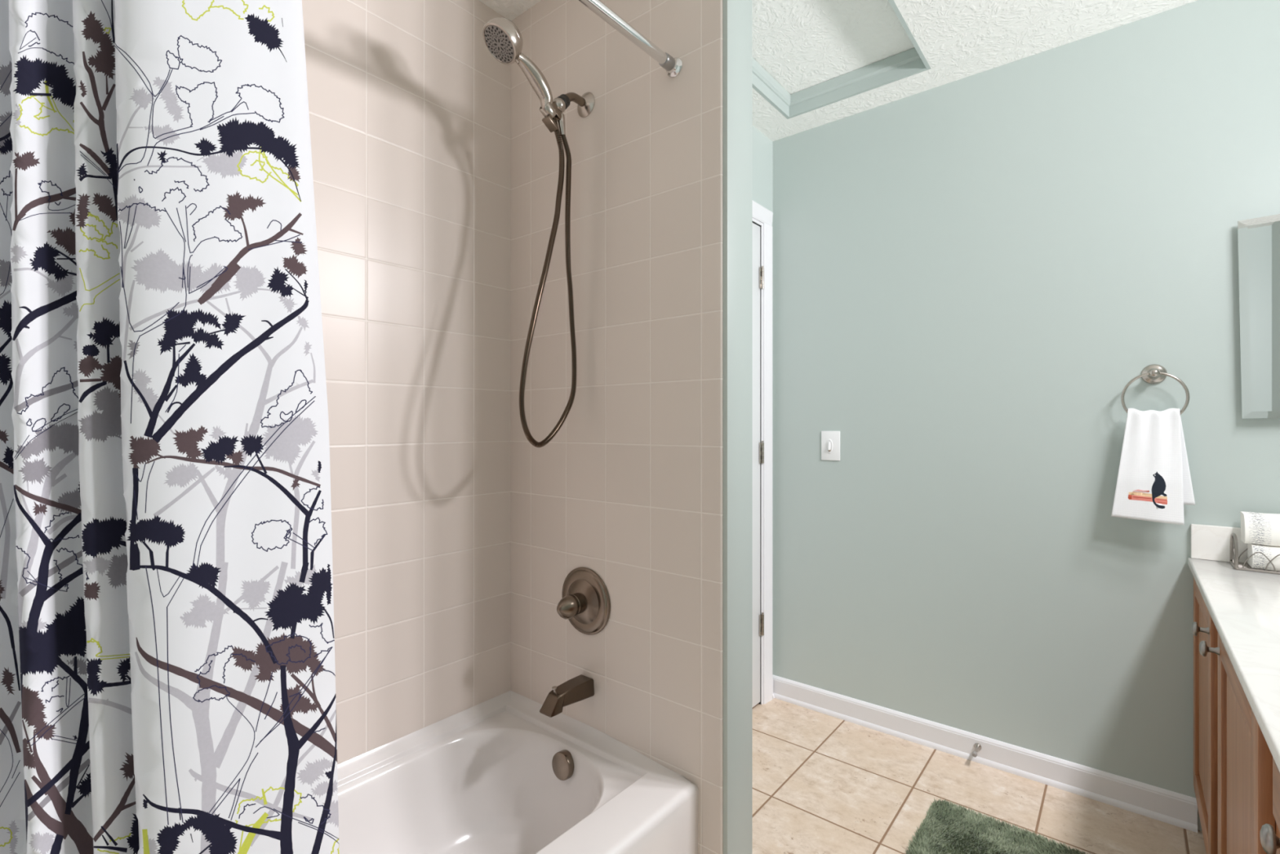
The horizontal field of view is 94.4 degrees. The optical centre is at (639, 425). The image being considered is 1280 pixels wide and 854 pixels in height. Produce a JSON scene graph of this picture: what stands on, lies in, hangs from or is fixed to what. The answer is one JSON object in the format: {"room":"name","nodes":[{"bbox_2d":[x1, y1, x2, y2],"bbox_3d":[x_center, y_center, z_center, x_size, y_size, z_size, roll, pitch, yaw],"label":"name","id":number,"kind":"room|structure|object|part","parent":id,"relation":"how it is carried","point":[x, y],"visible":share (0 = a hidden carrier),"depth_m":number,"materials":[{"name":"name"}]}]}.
{"room":"bathroom","nodes":[
{"label":"bathroom","id":0,"kind":"room"},
{"bbox_2d":[302,0,511,764],"bbox_3d":[-0.921,-0.030,1.278,0.100,2.440,1.769,0,0,39],"label":"wall","id":1,"kind":"structure","parent":0,"point":[410,104],"depth_m":1.58,"materials":[{"name":"beige tile"}]},
{"bbox_2d":[723,0,752,853],"bbox_3d":[-0.061,-0.030,1.640,0.770,2.440,0.118,0,0,39],"label":"wall partition","id":2,"kind":"structure","parent":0,"point":[737,14],"depth_m":1.38,"materials":[{"name":"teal paint"}]},
{"bbox_2d":[511,0,723,853],"bbox_3d":[-0.105,-0.030,1.596,0.758,2.440,0.007,0,0,39],"label":"tile","id":3,"kind":"structure","parent":2,"relation":"attached to","point":[628,490],"depth_m":1.53,"materials":[{"name":"beige tile"}]},
{"bbox_2d":[482,17,595,447],"bbox_3d":[-0.251,-0.450,1.499,0.096,1.014,0.328,0,0,39],"label":"shower","id":4,"kind":"object","parent":3,"relation":"attached to","point":[502,37],"visible":1,"depth_m":1.51,"materials":[{"name":"silver metal"}]},
{"bbox_3d":[-0.270,-0.854,1.478,0.041,0.134,0.145,0,0,39],"label":"handle","id":5,"kind":"part","parent":4,"relation":"part of","materials":[{"name":"silver metal"}]},
{"bbox_3d":[-0.221,-0.813,1.537,0.021,0.038,0.044,0,0,39],"label":"holder stem","id":6,"kind":"part","parent":4,"relation":"part of","materials":[{"name":"silver metal"}]},
{"bbox_2d":[539,674,594,717],"bbox_3d":[-0.193,0.707,1.563,0.054,0.060,0.154,0,0,39],"label":"tub spout","id":7,"kind":"object","parent":3,"relation":"attached to","point":[580,687],"visible":1,"depth_m":1.54,"materials":[{"name":"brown metal"}]},
{"bbox_3d":[-0.221,0.689,1.535,0.014,0.022,0.014,0,0,39],"label":"diverter knob","id":8,"kind":"part","parent":7,"relation":"part of","materials":[{"name":"silver metal"}]},
{"bbox_2d":[556,567,610,635],"bbox_3d":[-0.181,0.481,1.586,0.183,0.183,0.104,0,0,39],"label":"shower valve","id":9,"kind":"object","parent":3,"relation":"attached to","point":[585,602],"visible":1,"depth_m":1.58,"materials":[{"name":"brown metal"}]},
{"bbox_3d":[-0.197,0.483,1.566,0.057,0.061,0.052,0,0,39],"label":"valve handle","id":10,"kind":"part","parent":9,"relation":"part of","materials":[{"name":"silver metal"}]},
{"bbox_2d":[752,125,773,704],"bbox_3d":[0.197,-0.030,2.217,0.100,2.440,1.100,0,0,39],"label":"wall","id":11,"kind":"structure","parent":0,"point":[762,146],"depth_m":2.54,"materials":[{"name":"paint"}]},
{"bbox_2d":[752,222,764,706],"bbox_3d":[0.268,0.166,2.242,0.050,2.024,0.768,0,0,39],"label":"door","id":12,"kind":"structure","parent":11,"relation":"in","point":[757,272],"depth_m":2.50,"materials":[{"name":"white paint"}]},
{"bbox_2d":[752,200,773,704],"bbox_3d":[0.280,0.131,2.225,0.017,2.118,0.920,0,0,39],"label":"trim","id":13,"kind":"structure","parent":11,"relation":"attached to","point":[760,213],"depth_m":2.54,"materials":[{"name":"white paint"}]},
{"bbox_2d":[772,678,774,698],"bbox_3d":[0.577,1.144,2.587,0.017,0.092,0.011,0,0,39],"label":"baseboard","id":14,"kind":"structure","parent":11,"relation":"attached to","point":[773,695],"depth_m":2.58,"materials":[{"name":"white paint"}]},
{"bbox_2d":[479,0,1197,141],"bbox_3d":[0.253,-1.258,0.917,2.373,0.016,3.238,0,0,39],"label":"ceiling","id":15,"kind":"structure","parent":0,"point":[958,39],"depth_m":1.89,"materials":[{"name":"white paint"}]},
{"bbox_2d":[752,47,920,106],"bbox_3d":[0.566,-1.311,1.949,0.516,0.042,0.750,0,0,39],"label":"trim","id":16,"kind":"structure","parent":15,"relation":"attached to","point":[909,55],"depth_m":2.23,"materials":[{"name":"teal paint"}]},
{"bbox_2d":[752,0,914,94],"bbox_3d":[0.566,-1.342,1.949,0.512,0.016,0.746,0,0,39],"label":"panel","id":17,"kind":"object","parent":16,"relation":"on","point":[802,44],"visible":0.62,"depth_m":2.04,"materials":[{"name":"white"}]},
{"bbox_2d":[752,0,930,119],"bbox_3d":[0.566,-1.307,1.949,0.540,0.116,0.774,0,0,39],"label":"trim","id":18,"kind":"structure","parent":15,"relation":"attached to","point":[920,65],"depth_m":2.22,"materials":[{"name":"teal paint"}]},
{"bbox_2d":[752,697,1206,853],"bbox_3d":[0.253,1.215,0.917,2.373,0.050,3.238,0,0,39],"label":"floor","id":19,"kind":"structure","parent":0,"point":[823,784],"depth_m":1.90,"materials":[{"name":"tile"}]},
{"bbox_2d":[337,690,698,853],"bbox_3d":[-0.615,1.004,1.024,0.696,0.371,1.524,0,0,39],"label":"bathtub","id":20,"kind":"object","parent":19,"relation":"on","point":[497,775],"visible":0.91,"depth_m":1.54,"materials":[{"name":"white ceramic"}]},
{"bbox_2d":[905,797,1090,853],"bbox_3d":[0.881,1.177,1.371,0.578,0.023,0.854,0,0,39],"label":"bath mat","id":21,"kind":"object","parent":19,"relation":"on","point":[946,828],"visible":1,"depth_m":1.69,"materials":[{"name":"green fabric"}]},
{"bbox_2d":[1191,577,1279,853],"bbox_3d":[1.327,0.802,0.971,0.580,0.775,1.586,0,0,39],"label":"vanity cabinet","id":22,"kind":"object","parent":19,"relation":"on","point":[1237,774],"visible":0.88,"depth_m":1.22,"materials":[{"name":"brown wood"}]},
{"bbox_3d":[1.330,0.485,1.408,0.031,0.033,0.033,0,0,39],"label":"knob","id":23,"kind":"part","parent":22,"relation":"part of","materials":[{"name":"grey metal"}]},
{"bbox_3d":[1.476,0.457,1.546,0.018,0.058,0.346,0,0,39],"label":"rail","id":24,"kind":"part","parent":22,"relation":"part of","materials":[{"name":"brown wood"}]},
{"bbox_3d":[1.476,1.021,1.546,0.018,0.058,0.346,0,0,39],"label":"rail","id":25,"kind":"part","parent":22,"relation":"part of","materials":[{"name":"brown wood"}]},
{"bbox_3d":[1.478,0.739,1.544,0.012,0.514,0.354,0,0,39],"label":"door","id":26,"kind":"part","parent":22,"relation":"part of","materials":[{"name":"brown wood"}]},
{"bbox_3d":[1.203,0.474,1.253,0.031,0.033,0.033,0,0,39],"label":"knob","id":27,"kind":"part","parent":22,"relation":"part of","materials":[{"name":"grey metal"}]},
{"bbox_2d":[1187,523,1279,772],"bbox_3d":[1.331,0.352,0.960,0.560,0.124,1.602,0,0,39],"label":"countertop","id":28,"kind":"structure","parent":22,"relation":"on","point":[1243,606],"depth_m":1.22,"materials":[{"name":"stone"}]},
{"bbox_2d":[1229,533,1279,573],"bbox_3d":[1.721,0.343,1.569,0.219,0.091,0.104,0,0,39],"label":"wire basket","id":29,"kind":"object","parent":28,"relation":"on","point":[1233,548],"visible":0.83,"depth_m":1.60,"materials":[{"name":"grey metal"}]},
{"bbox_2d":[1247,543,1279,571],"bbox_3d":[1.732,0.353,1.563,0.174,0.064,0.087,0,0,39],"label":"towel","id":30,"kind":"object","parent":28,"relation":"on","point":[1258,560],"visible":0.93,"depth_m":1.57,"materials":[{"name":"white fabric"}]},
{"bbox_2d":[1240,511,1279,546],"bbox_3d":[1.732,0.281,1.572,0.187,0.080,0.089,0,0,39],"label":"towel","id":31,"kind":"object","parent":30,"relation":"on","point":[1257,528],"visible":1,"depth_m":1.58,"materials":[{"name":"white fabric"}]},
{"bbox_3d":[1.084,0.457,1.068,0.018,0.058,0.387,0,0,39],"label":"rail","id":32,"kind":"part","parent":22,"relation":"part of","materials":[{"name":"brown wood"}]},
{"bbox_3d":[1.086,0.739,1.066,0.012,0.514,0.395,0,0,39],"label":"door","id":33,"kind":"part","parent":22,"relation":"part of","materials":[{"name":"brown wood"}]},
{"bbox_3d":[0.728,0.475,0.674,0.031,0.033,0.033,0,0,39],"label":"knob","id":34,"kind":"part","parent":22,"relation":"part of","materials":[{"name":"grey metal"}]},
{"bbox_3d":[0.747,0.475,0.658,0.019,0.094,0.335,0,0,39],"label":"drawer","id":35,"kind":"part","parent":22,"relation":"part of","materials":[{"name":"brown wood"}]},
{"bbox_2d":[773,0,1279,831],"bbox_3d":[1.352,-0.030,2.044,2.105,2.440,0.100,0,0,39],"label":"wall","id":36,"kind":"structure","parent":0,"point":[972,275],"depth_m":2.02,"materials":[{"name":"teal paint"}]},
{"bbox_2d":[821,431,839,460],"bbox_3d":[0.782,0.084,2.437,0.079,0.121,0.019,0,0,39],"label":"light switch","id":37,"kind":"object","parent":36,"relation":"attached to","point":[830,440],"visible":1,"depth_m":2.44,"materials":[{"name":"plastic"}]},
{"bbox_3d":[0.779,0.085,2.438,0.009,0.036,0.017,0,0,39],"label":"dimmer lever","id":38,"kind":"part","parent":37,"relation":"part of","materials":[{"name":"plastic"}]},
{"bbox_2d":[972,742,981,757],"bbox_3d":[1.174,1.135,2.070,0.024,0.024,0.065,0,0,39],"label":"door stop","id":39,"kind":"object","parent":36,"relation":"attached to","point":[977,746],"visible":1,"depth_m":2.08,"materials":[{"name":"silver metal"}]},
{"bbox_3d":[1.179,1.135,2.076,0.024,0.024,0.051,0,0,39],"label":"stop post","id":40,"kind":"part","parent":39,"relation":"part of","materials":[{"name":"silver metal"}]},
{"bbox_2d":[772,675,1197,832],"bbox_3d":[1.107,1.144,2.170,1.364,0.092,0.017,0,0,39],"label":"baseboard","id":41,"kind":"structure","parent":36,"relation":"attached to","point":[1163,805],"depth_m":2.04,"materials":[{"name":"white paint"}]},
{"bbox_2d":[1120,364,1189,414],"bbox_3d":[1.544,-0.095,1.780,0.155,0.182,0.064,0,0,39],"label":"towel ring","id":42,"kind":"object","parent":36,"relation":"attached to","point":[1153,374],"visible":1,"depth_m":1.79,"materials":[{"name":"silver metal"}]},
{"bbox_2d":[1111,408,1195,524],"bbox_3d":[1.526,0.117,1.765,0.191,0.339,0.055,0,0,39],"label":"hand towel","id":43,"kind":"object","parent":42,"relation":"hanging from","point":[1154,482],"visible":1,"depth_m":1.75,"materials":[{"name":"white fabric"}]},
{"bbox_3d":[1.538,-0.155,1.772,0.026,0.026,0.044,0,0,39],"label":"ring post","id":44,"kind":"part","parent":42,"relation":"part of","materials":[{"name":"silver metal"}]},
{"bbox_2d":[1237,213,1279,418],"bbox_3d":[1.850,-0.301,1.551,0.409,0.563,0.030,0,0,39],"label":"mirror","id":45,"kind":"object","parent":36,"relation":"attached to","point":[1258,238],"visible":1,"depth_m":1.64,"materials":[{"name":"white mirror"}]},
{"bbox_3d":[-1.162,-0.030,0.300,0.770,2.440,0.289,0,0,39],"label":"wall","id":46,"kind":"structure","parent":0,"visible":0},
{"bbox_2d":[577,0,682,77],"bbox_3d":[-0.400,-0.866,0.847,0.046,0.046,1.524,0,0,39],"label":"curtain rod","id":47,"kind":"object","parent":46,"relation":"attached to","point":[673,66],"visible":1,"depth_m":1.31,"materials":[{"name":"silver metal"}]},
{"bbox_3d":[-0.457,-0.858,0.777,0.042,0.046,0.003,0,0,39],"label":"curtain ring","id":48,"kind":"object","parent":47,"relation":"hanging from","visible":0},
{"bbox_2d":[0,0,339,853],"bbox_3d":[-0.615,0.133,0.505,0.198,1.885,0.676,0,0,39],"label":"shower curtain","id":49,"kind":"object","parent":48,"relation":"hanging from","point":[167,665],"visible":1,"depth_m":0.62,"materials":[{"name":"white fabric"}]}
]}

